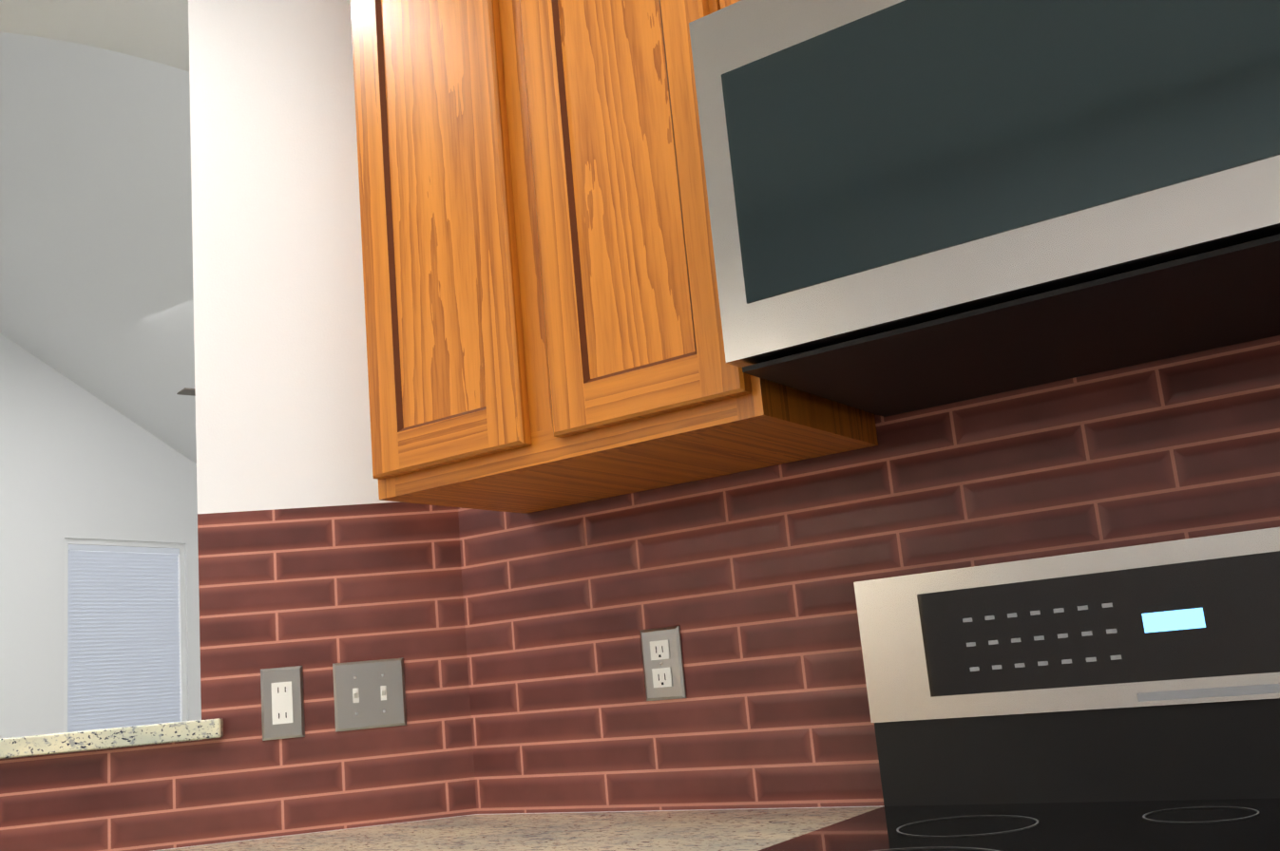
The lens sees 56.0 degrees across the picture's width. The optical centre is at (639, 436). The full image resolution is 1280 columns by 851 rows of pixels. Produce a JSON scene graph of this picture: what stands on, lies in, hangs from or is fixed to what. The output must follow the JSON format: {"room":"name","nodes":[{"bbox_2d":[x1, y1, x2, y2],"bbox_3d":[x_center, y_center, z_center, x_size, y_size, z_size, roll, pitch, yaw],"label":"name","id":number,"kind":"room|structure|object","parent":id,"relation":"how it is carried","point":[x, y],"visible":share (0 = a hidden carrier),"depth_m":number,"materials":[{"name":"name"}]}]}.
{"room":"kitchen","nodes":[
{"label":"kitchen","id":0,"kind":"room"},
{"bbox_2d":[0,32,196,463],"bbox_3d":[-2.021,-1.248,5.509,5.900,2.245,5.600,-13,-13,33],"label":"ceiling","id":1,"kind":"structure","parent":0,"point":[96,273],"depth_m":6.42,"materials":[{"name":"white paint"}]},
{"bbox_2d":[176,387,195,396],"bbox_3d":[-2.174,-0.247,7.422,1.282,0.160,1.333,-13,-13,33],"label":"fan","id":2,"kind":"object","parent":1,"relation":"hanging from","point":[187,391],"visible":0.04,"depth_m":6.98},
{"bbox_2d":[0,332,201,738],"bbox_3d":[-4.283,0.378,6.836,0.150,5.050,5.600,-13,-13,33],"label":"wall","id":3,"kind":"structure","parent":0,"point":[77,461],"depth_m":7.61,"materials":[{"name":"white paint"}]},
{"bbox_2d":[63,538,187,732],"bbox_3d":[-3.363,1.393,7.847,0.199,2.020,1.480,-13,-13,33],"label":"living room window","id":4,"kind":"structure","parent":3,"relation":"in","point":[181,639],"depth_m":8.10,"materials":[{"name":"white"}]},
{"bbox_2d":[67,544,180,732],"bbox_3d":[-3.356,1.387,7.843,0.038,1.338,0.806,-13,-13,33],"label":"window blinds","id":5,"kind":"object","parent":4,"relation":"attached to","point":[124,664],"visible":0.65,"depth_m":7.84,"materials":[{"name":"grey"}]},
{"bbox_2d":[0,0,477,850],"bbox_3d":[-1.330,-0.800,2.339,1.796,5.050,0.360,-3,-12,-11],"label":"wall","id":6,"kind":"structure","parent":0,"point":[317,559],"depth_m":2.10,"materials":[{"name":"white paint"}]},
{"bbox_2d":[0,718,223,759],"bbox_3d":[-1.363,0.553,2.033,1.310,0.031,0.426,-3,-12,-11],"label":"sill","id":7,"kind":"structure","parent":6,"relation":"attached to","point":[99,739],"depth_m":1.93,"materials":[{"name":"stone"}]},
{"bbox_2d":[260,666,305,741],"bbox_3d":[-0.598,0.447,2.014,0.068,0.117,0.009,-3,-12,-11],"label":"electrical outlet","id":8,"kind":"object","parent":6,"relation":"attached to","point":[282,708],"visible":1,"depth_m":2.01,"materials":[{"name":"silver metal"}]},
{"bbox_2d":[332,657,406,732],"bbox_3d":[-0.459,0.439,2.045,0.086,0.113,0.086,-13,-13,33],"label":"light switch","id":9,"kind":"object","parent":6,"relation":"attached to","point":[370,695],"visible":1,"depth_m":2.04,"materials":[{"name":"silver metal"}]},
{"bbox_2d":[458,335,1279,815],"bbox_3d":[1.444,-0.237,1.070,4.495,2.950,0.150,-13,-13,33],"label":"wall","id":10,"kind":"structure","parent":0,"point":[743,581],"depth_m":1.75,"materials":[{"name":"red brick"}]},
{"bbox_2d":[350,0,801,514],"bbox_3d":[-0.062,-0.466,1.821,0.685,1.055,0.359,-13,-13,33],"label":"upper cabinet","id":11,"kind":"object","parent":10,"relation":"attached to","point":[543,317],"depth_m":1.67,"materials":[{"name":"brown wood"}]},
{"bbox_2d":[639,626,686,701],"bbox_3d":[0.034,0.352,1.859,0.072,0.109,0.008,-13,-13,33],"label":"electrical outlet","id":12,"kind":"object","parent":10,"relation":"attached to","point":[662,662],"visible":1,"depth_m":1.85,"materials":[{"name":"silver metal"}]},
{"bbox_2d":[643,0,878,459],"bbox_3d":[0.507,-0.593,1.449,0.916,1.055,0.359,-13,-13,33],"label":"upper cabinet","id":13,"kind":"object","parent":10,"relation":"attached to","point":[725,405],"depth_m":1.50,"materials":[{"name":"brown wood"}]},
{"bbox_2d":[688,0,1279,417],"bbox_3d":[0.525,-0.327,1.344,0.789,0.425,0.448,-13,-13,33],"label":"microwave","id":14,"kind":"object","parent":13,"relation":"attached to","point":[921,203],"visible":1,"depth_m":1.23,"materials":[{"name":"silver metal"}]},
{"bbox_3d":[-0.938,1.678,1.982,10.500,0.100,9.800,-13,-13,33],"label":"floor","id":15,"kind":"structure","parent":0,"visible":0},
{"bbox_2d":[758,527,1279,850],"bbox_3d":[0.504,0.673,0.995,0.827,1.211,0.764,-13,-13,33],"label":"range","id":16,"kind":"object","parent":15,"relation":"on","point":[1127,698],"visible":1,"depth_m":1.39,"materials":[{"name":"black metal"}]},
{"bbox_3d":[-0.338,0.772,0.248,4.312,0.876,2.967,-13,-13,33],"label":"base cabinet","id":17,"kind":"object","parent":15,"relation":"on","visible":0},
{"bbox_2d":[156,806,882,850],"bbox_3d":[-0.157,0.249,0.056,5.014,0.036,3.198,-13,-13,33],"label":"countertop","id":18,"kind":"structure","parent":17,"relation":"on","point":[726,831],"depth_m":1.68,"materials":[{"name":"stone"}]}
]}

